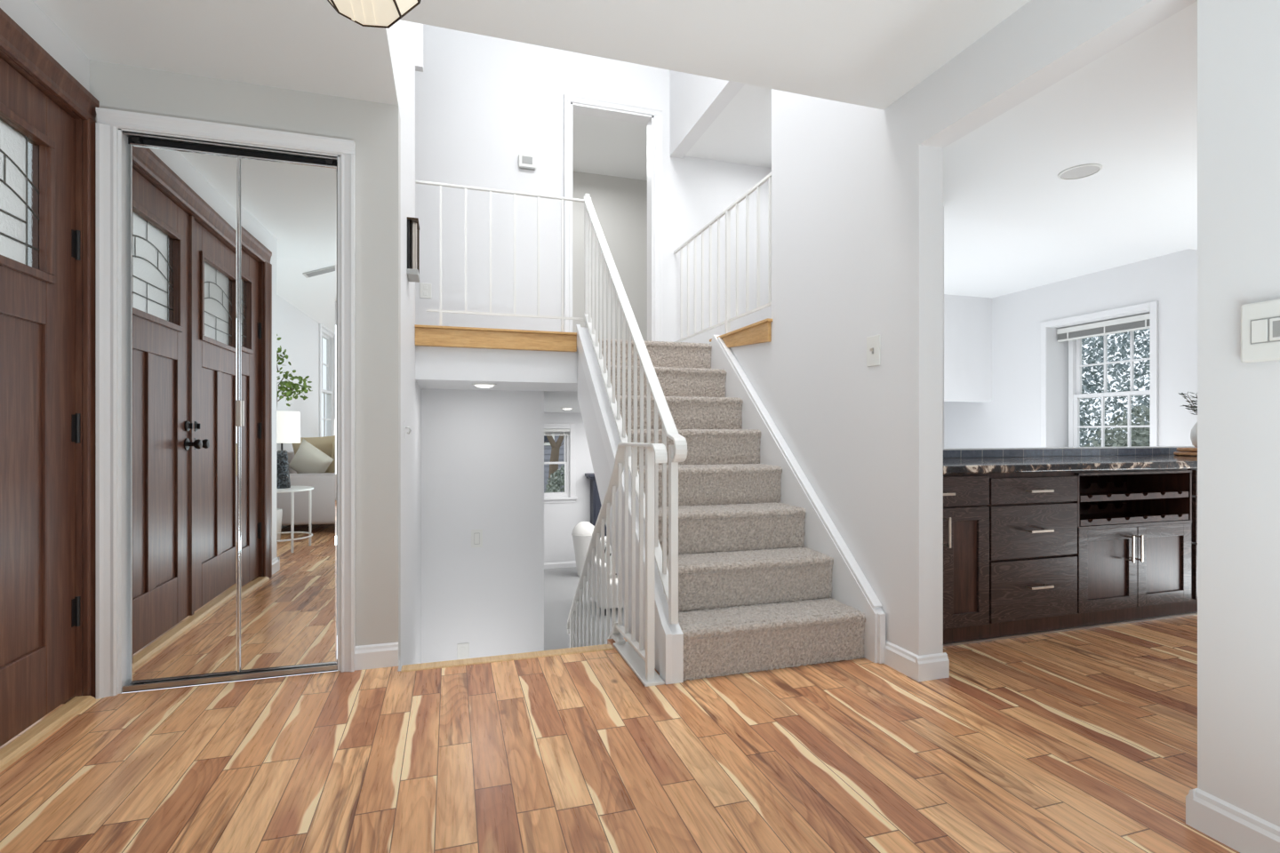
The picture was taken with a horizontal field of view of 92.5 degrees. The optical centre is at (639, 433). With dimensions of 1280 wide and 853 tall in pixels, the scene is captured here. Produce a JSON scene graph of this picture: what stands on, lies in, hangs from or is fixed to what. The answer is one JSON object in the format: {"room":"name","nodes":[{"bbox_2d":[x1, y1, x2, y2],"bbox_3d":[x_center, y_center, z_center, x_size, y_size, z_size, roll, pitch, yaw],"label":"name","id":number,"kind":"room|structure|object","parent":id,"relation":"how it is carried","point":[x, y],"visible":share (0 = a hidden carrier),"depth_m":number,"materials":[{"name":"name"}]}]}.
{"room":"entrance hall","nodes":[
{"label":"entrance hall","id":0,"kind":"room"},
{"bbox_2d":[0,0,89,92],"bbox_3d":[-1.849,-0.210,1.344,0.120,2.420,2.260,0,0,-17],"label":"wall","id":1,"kind":"structure","parent":0,"point":[27,14],"depth_m":2.09,"materials":[{"name":"white paint"}]},
{"bbox_2d":[0,57,80,746],"bbox_3d":[-1.951,-0.098,1.848,0.114,2.135,0.923,0,0,-17],"label":"door","id":2,"kind":"structure","parent":1,"relation":"in","point":[40,244],"depth_m":2.07,"materials":[{"name":"brown wood"}]},
{"bbox_2d":[0,8,99,704],"bbox_3d":[-1.848,-0.134,1.391,0.150,2.267,1.930,0,0,-17],"label":"door frame","id":3,"kind":"structure","parent":1,"relation":"attached to","point":[18,49],"depth_m":2.28,"materials":[{"name":"brown wood"}]},
{"bbox_2d":[89,60,400,663],"bbox_3d":[-1.656,-0.210,2.775,1.094,2.420,0.600,0,0,-17],"label":"wall","id":4,"kind":"structure","parent":0,"point":[374,128],"depth_m":2.61,"materials":[{"name":"grey paint"}]},
{"bbox_2d":[96,107,355,699],"bbox_3d":[-1.647,-0.115,2.510,0.891,2.230,0.150,0,0,-17],"label":"door frame","id":5,"kind":"structure","parent":4,"relation":"attached to","point":[113,149],"depth_m":2.36,"materials":[{"name":"white wood"}]},
{"bbox_2d":[122,131,337,171],"bbox_3d":[-1.647,-1.151,2.507,0.751,0.031,0.076,0,0,-17],"label":"track","id":6,"kind":"object","parent":4,"relation":"attached to","point":[135,138],"visible":0.76,"depth_m":2.49,"materials":[{"name":"black metal"}]},
{"bbox_2d":[235,155,337,673],"bbox_3d":[-1.463,-0.078,2.544,0.371,2.110,0.030,0,0,-16],"label":"mirrored closet door","id":7,"kind":"structure","parent":6,"relation":"hanging from","point":[286,403],"depth_m":2.54,"materials":[{"name":"silver metal"}]},
{"bbox_2d":[354,642,398,671],"bbox_3d":[-1.125,0.951,2.616,0.172,0.098,0.016,0,0,-17],"label":"baseboard","id":8,"kind":"structure","parent":4,"relation":"attached to","point":[382,655],"depth_m":2.61,"materials":[{"name":"white wood"}]},
{"bbox_2d":[396,19,421,671],"bbox_3d":[-1.334,-0.837,3.382,0.120,6.127,2.750,0,0,-17],"label":"wall","id":9,"kind":"structure","parent":0,"point":[411,391],"depth_m":3.35,"materials":[{"name":"white paint"}]},
{"bbox_2d":[404,420,411,439],"bbox_3d":[-1.136,-0.020,2.998,0.032,0.090,0.030,0,0,-17],"label":"wall hook","id":10,"kind":"object","parent":9,"relation":"attached to","point":[404,420],"visible":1,"depth_m":2.99,"materials":[{"name":"white metal"}]},
{"bbox_2d":[407,216,419,282],"bbox_3d":[-1.197,-0.968,3.236,0.056,0.295,0.170,0,0,-17],"label":"door chime","id":11,"kind":"object","parent":9,"relation":"attached to","point":[412,223],"visible":1,"depth_m":3.20,"materials":[{"name":"black"}]},
{"bbox_2d":[414,324,576,351],"bbox_3d":[-0.929,-0.621,4.025,1.034,0.127,0.080,0,0,-17],"label":"trim","id":12,"kind":"structure","parent":9,"relation":"attached to","point":[425,335],"depth_m":3.99,"materials":[{"name":"brown wood"}]},
{"bbox_2d":[415,22,423,71],"bbox_3d":[-1.473,-3.120,3.909,0.166,1.560,0.060,0,0,-17],"label":"wall","id":13,"kind":"structure","parent":0,"point":[419,28],"depth_m":3.90,"materials":[{"name":"white paint"}]},
{"bbox_2d":[415,345,577,391],"bbox_3d":[-1.522,-0.500,4.271,4.015,0.310,0.940,0,0,-17],"label":"ceiling","id":14,"kind":"structure","parent":0,"point":[436,367],"depth_m":4.07,"materials":[{"name":"white paint"}]},
{"bbox_2d":[472,383,496,387],"bbox_3d":[-1.083,-0.332,4.260,0.170,0.026,0.170,0,0,-17],"label":"recessed light","id":15,"kind":"object","parent":14,"relation":"in","point":[479,385],"visible":1,"depth_m":4.21,"materials":[{"name":"white plastic"}]},
{"bbox_2d":[32,0,1030,110],"bbox_3d":[-0.351,-1.570,1.786,3.245,0.300,3.260,0,0,-17],"label":"ceiling","id":16,"kind":"structure","parent":0,"point":[870,53],"depth_m":2.19,"materials":[{"name":"white paint"}]},
{"bbox_2d":[327,0,421,28],"bbox_3d":[-0.731,-1.278,1.632,0.285,0.284,0.285,0,0,-6],"label":"lantern","id":17,"kind":"object","parent":16,"relation":"hanging from","point":[372,13],"visible":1,"depth_m":1.66,"materials":[{"name":"beige glass"}]},
{"bbox_2d":[544,391,581,413],"bbox_3d":[-0.495,-0.400,7.865,4.700,0.100,5.080,0,0,-17],"label":"ceiling","id":18,"kind":"structure","parent":0,"point":[554,402],"depth_m":6.79,"materials":[{"name":"white paint"}]},
{"bbox_2d":[544,412,593,562],"bbox_3d":[-0.498,0.939,7.874,4.900,2.577,5.100,0,0,-17],"label":"wall","id":19,"kind":"structure","parent":0,"point":[560,519],"depth_m":10.21,"materials":[{"name":"white paint"}]},
{"bbox_2d":[544,433,569,497],"bbox_3d":[-1.596,0.490,10.157,0.850,1.140,0.090,0,0,-17],"label":"window","id":20,"kind":"structure","parent":19,"relation":"in","point":[556,448],"depth_m":10.21,"materials":[{"name":"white glass"}]},
{"bbox_2d":[544,560,575,568],"bbox_3d":[-1.213,2.178,10.188,4.700,0.098,0.016,0,0,-17],"label":"baseboard","id":21,"kind":"structure","parent":19,"relation":"attached to","point":[560,564],"depth_m":10.15,"materials":[{"name":"white wood"}]},
{"bbox_2d":[544,423,577,503],"bbox_3d":[-1.567,0.490,10.061,1.084,1.320,0.050,0,0,-17],"label":"window frame","id":22,"kind":"structure","parent":19,"relation":"in","point":[547,426],"depth_m":10.19,"materials":[{"name":"white wood"}]},
{"bbox_2d":[544,429,569,435],"bbox_3d":[-1.572,-0.021,10.079,0.840,0.108,0.052,0,0,-17],"label":"window blind","id":23,"kind":"object","parent":22,"relation":"attached to","point":[546,431],"visible":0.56,"depth_m":10.12,"materials":[{"name":"white plastic"}]},
{"bbox_2d":[544,567,623,650],"bbox_3d":[-0.645,2.277,6.657,5.700,0.100,7.300,0,0,-17],"label":"floor","id":24,"kind":"structure","parent":0,"point":[560,584],"depth_m":7.77,"materials":[{"name":"carpet"}]},
{"bbox_2d":[571,521,594,576],"bbox_3d":[-0.866,1.801,9.571,0.400,0.850,0.400,0,0,-17],"label":"lidded basket","id":25,"kind":"object","parent":24,"relation":"on","point":[582,532],"visible":0.7,"depth_m":9.43,"materials":[{"name":"white ceramic"}]},
{"bbox_2d":[584,472,606,536],"bbox_3d":[-0.117,1.446,10.366,1.600,1.561,0.315,0,0,-17],"label":"fireplace mantel","id":26,"kind":"object","parent":24,"relation":"on","point":[596,505],"visible":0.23,"depth_m":10.09,"materials":[{"name":"grey paint"}]},
{"bbox_2d":[584,472,595,479],"bbox_3d":[-0.117,0.708,10.366,1.600,0.085,0.315,0,0,-17],"label":"mantel shelf","id":27,"kind":"object","parent":26,"relation":"attached to","point":[591,476],"depth_m":10.04,"materials":[{"name":"grey paint"}]},
{"bbox_2d":[590,536,623,615],"bbox_3d":[-0.176,1.796,7.916,0.860,0.859,0.730,0,0,-17],"label":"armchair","id":28,"kind":"object","parent":24,"relation":"on","point":[604,537],"visible":0.17,"depth_m":7.50,"materials":[{"name":"white"}]},
{"bbox_2d":[604,542,616,575],"bbox_3d":[-0.258,1.602,7.875,0.440,0.418,0.211,0,0,-17],"label":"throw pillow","id":29,"kind":"object","parent":28,"relation":"on","point":[604,542],"visible":0.11,"depth_m":7.79,"materials":[{"name":"white fabric"}]},
{"bbox_2d":[415,24,771,663],"bbox_3d":[-1.160,-0.837,4.938,5.300,6.127,0.120,0,0,-17],"label":"wall","id":30,"kind":"structure","parent":0,"point":[482,102],"depth_m":4.90,"materials":[{"name":"white paint"}]},
{"bbox_2d":[419,282,431,298],"bbox_3d":[-1.652,-1.102,4.718,0.085,0.115,0.008,0,0,-17],"label":"wall outlet","id":31,"kind":"object","parent":30,"relation":"attached to","point":[425,289],"visible":1,"depth_m":4.72,"materials":[{"name":"white plastic"}]},
{"bbox_2d":[457,642,469,659],"bbox_3d":[-1.386,1.720,4.801,0.088,0.150,0.008,0,0,-17],"label":"wall outlet","id":32,"kind":"object","parent":30,"relation":"attached to","point":[463,649],"visible":0.8,"depth_m":4.80,"materials":[{"name":"white plastic"}]},
{"bbox_2d":[471,529,482,547],"bbox_3d":[-1.286,0.828,4.831,0.085,0.140,0.009,0,0,-17],"label":"light switch","id":33,"kind":"object","parent":30,"relation":"attached to","point":[476,535],"visible":1,"depth_m":4.83,"materials":[{"name":"white plastic"}]},
{"bbox_2d":[518,153,536,170],"bbox_3d":[-0.906,-2.188,4.937,0.145,0.109,0.032,0,0,-17],"label":"thermostat","id":34,"kind":"object","parent":30,"relation":"attached to","point":[525,162],"visible":1,"depth_m":4.92,"materials":[{"name":"white plastic"}]},
{"bbox_2d":[521,155,532,164],"bbox_3d":[-0.905,-2.199,4.923,0.082,0.058,0.006,0,0,-17],"label":"grille","id":35,"kind":"object","parent":34,"relation":"attached to","point":[525,159],"depth_m":4.92,"materials":[{"name":"grey plastic"}]},
{"bbox_2d":[563,92,662,341],"bbox_3d":[-0.235,-1.725,5.213,0.849,2.130,0.160,0,0,-17],"label":"door frame","id":36,"kind":"structure","parent":30,"relation":"in","point":[652,117],"depth_m":5.25,"materials":[{"name":"white wood"}]},
{"bbox_2d":[572,170,647,340],"bbox_3d":[-0.324,-1.877,6.295,2.500,2.445,1.980,0,0,-17],"label":"wall","id":37,"kind":"structure","parent":0,"point":[620,204],"depth_m":7.24,"materials":[{"name":"grey paint"}]},
{"bbox_2d":[0,615,1239,852],"bbox_3d":[1.924,1.020,0.124,7.750,0.040,8.100,0,0,-17],"label":"floor","id":38,"kind":"structure","parent":0,"point":[1082,740],"depth_m":1.88,"materials":[{"name":"brown wood"}]},
{"bbox_2d":[0,696,95,773],"bbox_3d":[-1.801,0.988,1.427,0.062,0.024,1.790,0,0,-17],"label":"threshold","id":39,"kind":"object","parent":38,"relation":"on","point":[27,741],"visible":1,"depth_m":2.02,"materials":[{"name":"brown wood"}]},
{"bbox_2d":[122,659,337,693],"bbox_3d":[-1.647,0.988,2.507,0.751,0.023,0.076,0,0,-17],"label":"track","id":40,"kind":"object","parent":38,"relation":"on","point":[156,685],"visible":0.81,"depth_m":2.47,"materials":[{"name":"grey metal"}]},
{"bbox_2d":[129,143,238,684],"bbox_3d":[-1.814,-0.078,2.447,0.365,2.110,0.016,0,0,-17],"label":"mirrored closet door","id":41,"kind":"structure","parent":40,"relation":"on","point":[184,202],"depth_m":2.44,"materials":[{"name":"silver metal"}]},
{"bbox_2d":[400,644,614,672],"bbox_3d":[-0.570,1.014,2.733,0.925,0.041,0.070,0,0,-17],"label":"stair nosing","id":42,"kind":"object","parent":38,"relation":"attached to","point":[603,647],"depth_m":2.71,"materials":[{"name":"brown wood"}]},
{"bbox_2d":[576,324,885,684],"bbox_3d":[0.316,0.129,3.430,0.996,1.751,1.913,0,0,-17],"label":"staircase","id":43,"kind":"structure","parent":38,"relation":"on","point":[767,580],"depth_m":3.04,"materials":[{"name":"carpet"}]},
{"bbox_2d":[583,193,687,624],"bbox_3d":[-0.103,-0.439,3.316,0.052,2.413,1.897,0,0,-16],"label":"stair railing","id":44,"kind":"object","parent":43,"relation":"on","point":[677,452],"visible":0.9,"depth_m":3.05,"materials":[{"name":"white metal"}]},
{"bbox_2d":[943,473,989,629],"bbox_3d":[1.328,0.551,3.156,0.522,0.727,0.725,0,0,-17],"label":"base cabinet","id":45,"kind":"object","parent":38,"relation":"on","point":[965,496],"visible":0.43,"depth_m":2.89,"materials":[{"name":"brown wood"}]},
{"bbox_2d":[986,471,1077,623],"bbox_3d":[1.847,0.551,3.316,0.561,0.727,0.725,0,0,-17],"label":"base cabinet","id":46,"kind":"object","parent":38,"relation":"on","point":[1033,516],"visible":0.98,"depth_m":3.00,"materials":[{"name":"brown wood"}]},
{"bbox_2d":[943,600,1197,643],"bbox_3d":[2.817,0.958,3.652,3.660,0.084,0.645,0,0,-17],"label":"toe kick","id":47,"kind":"object","parent":38,"relation":"on","point":[1089,619],"visible":0.09,"depth_m":3.11,"materials":[{"name":"brown wood"}]},
{"bbox_2d":[943,612,1197,647],"bbox_3d":[2.914,0.995,3.338,3.660,0.010,0.012,0,0,-17],"label":"strip","id":48,"kind":"object","parent":38,"relation":"on","point":[1191,613],"visible":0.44,"depth_m":3.09,"materials":[{"name":"grey wood"}]},
{"bbox_2d":[1073,468,1191,614],"bbox_3d":[2.514,0.551,3.522,0.835,0.727,0.725,0,0,-17],"label":"wine rack cabinet","id":49,"kind":"object","parent":38,"relation":"on","point":[1134,526],"visible":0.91,"depth_m":3.26,"materials":[{"name":"brown wood"}]},
{"bbox_2d":[1079,491,1170,502],"bbox_3d":[2.554,0.346,3.385,0.800,0.006,0.320,0,0,-17],"label":"shelf","id":50,"kind":"object","parent":49,"relation":"attached to","point":[1162,496],"depth_m":3.25,"materials":[{"name":"brown wood"}]},
{"bbox_2d":[1079,512,1178,526],"bbox_3d":[2.554,0.469,3.385,0.800,0.006,0.320,0,0,-17],"label":"shelf","id":51,"kind":"object","parent":49,"relation":"attached to","point":[1163,521],"depth_m":3.28,"materials":[{"name":"brown wood"}]},
{"bbox_2d":[1187,468,1197,599],"bbox_3d":[3.326,0.551,3.773,0.815,0.727,0.725,0,0,-17],"label":"base cabinet","id":52,"kind":"object","parent":38,"relation":"on","point":[1194,525],"visible":0.09,"depth_m":3.36,"materials":[{"name":"brown wood"}]},
{"bbox_3d":[4.148,0.551,4.027,0.895,0.727,0.725,0,0,-17],"label":"base cabinet","id":53,"kind":"object","parent":38,"relation":"on","visible":0},
{"bbox_2d":[943,455,1197,474],"bbox_3d":[2.833,0.168,3.633,3.680,0.040,0.732,0,0,-17],"label":"countertop","id":54,"kind":"structure","parent":53,"relation":"on","point":[951,466],"depth_m":3.14,"materials":[{"name":"stone"}]},
{"bbox_2d":[1173,451,1197,455],"bbox_3d":[3.730,0.136,4.084,0.260,0.024,0.260,0,0,-17],"label":"serving board","id":55,"kind":"object","parent":54,"relation":"on","point":[1177,453],"visible":0.44,"depth_m":4.07,"materials":[{"name":"brown wood"}]},
{"bbox_2d":[1176,448,1197,451],"bbox_3d":[3.730,0.107,4.084,0.230,0.024,0.230,0,0,-17],"label":"serving board","id":56,"kind":"object","parent":55,"relation":"on","point":[1178,449],"visible":0.42,"depth_m":4.05,"materials":[{"name":"brown wood"}]},
{"bbox_2d":[1179,392,1197,447],"bbox_3d":[3.733,-0.099,4.068,0.340,0.388,0.270,0,0,-17],"label":"vase","id":57,"kind":"object","parent":56,"relation":"on","point":[1194,431],"visible":0.27,"depth_m":4.09,"materials":[{"name":"white ceramic"}]},
{"bbox_2d":[620,605,623,638],"bbox_3d":[-0.494,1.619,4.505,2.150,1.217,3.300,0,0,-17],"label":"wall","id":58,"kind":"structure","parent":0,"point":[623,605],"depth_m":6.30,"materials":[{"name":"white paint"}]},
{"bbox_2d":[572,84,771,180],"bbox_3d":[-1.063,-3.190,4.538,5.250,1.520,4.900,0,0,-17],"label":"ceiling","id":59,"kind":"structure","parent":0,"point":[741,133],"depth_m":5.46,"materials":[{"name":"white paint"}]},
{"bbox_2d":[943,207,943,448],"bbox_3d":[1.102,-0.750,4.705,1.015,3.500,2.140,0,0,-17],"label":"wall","id":60,"kind":"structure","parent":0,"point":[943,207],"depth_m":3.83,"materials":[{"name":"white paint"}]},
{"bbox_2d":[944,294,991,447],"bbox_3d":[2.615,-0.300,6.691,3.050,2.600,0.760,0,0,-17],"label":"wall","id":61,"kind":"structure","parent":0,"point":[967,320],"depth_m":6.57,"materials":[{"name":"white paint"}]},
{"bbox_2d":[669,0,1279,827],"bbox_3d":[0.942,-1.450,3.300,0.120,4.900,6.450,0,0,-17],"label":"wall","id":62,"kind":"structure","parent":0,"point":[857,191],"depth_m":2.49,"materials":[{"name":"white paint"}]},
{"bbox_2d":[709,318,772,347],"bbox_3d":[0.650,-0.612,4.016,0.056,0.134,0.850,0,0,-17],"label":"trim","id":63,"kind":"structure","parent":62,"relation":"attached to","point":[760,332],"depth_m":3.83,"materials":[{"name":"brown wood"}]},
{"bbox_2d":[866,334,880,367],"bbox_3d":[1.041,-0.371,2.745,0.020,0.135,0.088,0,0,-17],"label":"light switch","id":64,"kind":"object","parent":62,"relation":"attached to","point":[873,342],"visible":1,"depth_m":2.74,"materials":[{"name":"white plastic"}]},
{"bbox_2d":[884,640,949,681],"bbox_3d":[1.161,0.951,2.593,0.152,0.098,0.221,0,0,-17],"label":"baseboard","id":65,"kind":"structure","parent":62,"relation":"attached to","point":[932,667],"depth_m":2.50,"materials":[{"name":"white wood"}]},
{"bbox_2d":[1185,788,1279,852],"bbox_3d":[1.675,0.951,0.903,0.136,0.098,1.436,0,0,-17],"label":"baseboard","id":66,"kind":"structure","parent":62,"relation":"attached to","point":[1229,825],"depth_m":1.48,"materials":[{"name":"white wood"}]},
{"bbox_2d":[1240,298,1279,362],"bbox_3d":[1.461,-0.237,1.373,0.026,0.138,0.181,0,0,-17],"label":"switch panel","id":67,"kind":"object","parent":62,"relation":"attached to","point":[1260,321],"visible":1,"depth_m":1.42,"materials":[{"name":"white plastic"}]},
{"bbox_3d":[0.575,-0.659,4.487,0.120,0.009,1.766,0,0,-17],"label":"curb","id":68,"kind":"object","parent":62,"relation":"on","visible":0},
{"bbox_2d":[673,172,771,342],"bbox_3d":[0.562,-1.123,4.480,0.028,0.919,1.752,0,0,-17],"label":"landing railing","id":69,"kind":"object","parent":68,"relation":"on","point":[727,212],"visible":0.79,"depth_m":4.29,"materials":[{"name":"white metal"}]},
{"bbox_2d":[943,0,1197,298],"bbox_3d":[3.091,-1.510,3.520,4.115,0.180,7.100,0,0,-17],"label":"ceiling","id":70,"kind":"structure","parent":0,"point":[1012,225],"depth_m":3.36,"materials":[{"name":"white paint"}]},
{"bbox_2d":[1057,163,1102,179],"bbox_3d":[2.382,-1.416,3.316,0.196,0.008,0.196,0,0,-17],"label":"ceiling speaker","id":71,"kind":"object","parent":70,"relation":"attached to","point":[1083,171],"visible":1,"depth_m":3.31,"materials":[{"name":"white plastic"}]},
{"bbox_2d":[1060,166,1099,178],"bbox_3d":[2.382,-1.416,3.316,0.174,0.001,0.174,0,0,-17],"label":"grille","id":72,"kind":"object","parent":71,"relation":"attached to","point":[1085,171],"depth_m":3.32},
{"bbox_2d":[944,248,1197,450],"bbox_3d":[4.841,-0.300,4.113,0.420,2.600,7.000,0,0,-17],"label":"wall","id":73,"kind":"structure","parent":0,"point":[1012,418],"depth_m":6.06,"materials":[{"name":"white paint"}]},
{"bbox_2d":[1040,301,1158,447],"bbox_3d":[4.137,-0.357,5.595,0.050,1.495,1.083,0,0,-17],"label":"window frame","id":74,"kind":"structure","parent":73,"relation":"attached to","point":[1153,307],"depth_m":5.22,"materials":[{"name":"white wood"}]},
{"bbox_2d":[1056,313,1149,342],"bbox_3d":[4.299,-0.974,5.644,0.052,0.123,0.925,0,0,-17],"label":"window blind","id":75,"kind":"object","parent":73,"relation":"attached to","point":[1137,323],"visible":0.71,"depth_m":5.64,"materials":[{"name":"white plastic"}]},
{"bbox_2d":[1068,328,1149,448],"bbox_3d":[4.433,-0.365,5.688,0.090,1.330,0.870,0,0,-17],"label":"window","id":76,"kind":"structure","parent":73,"relation":"attached to","point":[1108,375],"depth_m":5.75,"materials":[{"name":"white glass"}]},
{"bbox_3d":[-1.813,-0.647,5.212,4.015,0.027,2.970,0,0,-17],"label":"floor","id":77,"kind":"structure","parent":0,"visible":0},
{"bbox_2d":[416,180,583,331],"bbox_3d":[-0.914,-1.149,4.093,1.099,0.958,0.022,0,0,-17],"label":"landing railing","id":78,"kind":"object","parent":77,"relation":"on","point":[441,185],"visible":0.86,"depth_m":4.09,"materials":[{"name":"white metal"}]},
{"bbox_3d":[2.712,0.554,4.033,3.695,0.893,0.095,0,0,-17],"label":"wall","id":79,"kind":"structure","parent":0,"visible":0},
{"bbox_2d":[943,448,1177,457],"bbox_3d":[2.726,0.124,3.980,3.680,0.048,0.014,0,0,-17],"label":"backsplash","id":80,"kind":"structure","parent":79,"relation":"attached to","point":[1041,452],"depth_m":3.96,"materials":[{"name":"tile"}]},
{"bbox_2d":[943,446,1195,450],"bbox_3d":[2.712,0.096,4.042,3.690,0.008,0.138,0,0,-17],"label":"half wall cap","id":81,"kind":"object","parent":79,"relation":"on","point":[1034,448],"visible":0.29,"depth_m":4.07,"materials":[{"name":"white paint"}]},
{"bbox_3d":[-0.755,1.629,3.344,0.961,1.197,1.204,0,0,-17],"label":"staircase","id":82,"kind":"structure","parent":0,"visible":0},
{"bbox_2d":[567,442,667,687],"bbox_3d":[-0.183,1.013,3.212,0.083,1.949,1.848,0,0,-17],"label":"stair railing","id":83,"kind":"object","parent":82,"relation":"attached to","point":[640,660],"visible":0.92,"depth_m":2.79,"materials":[{"name":"white metal"}]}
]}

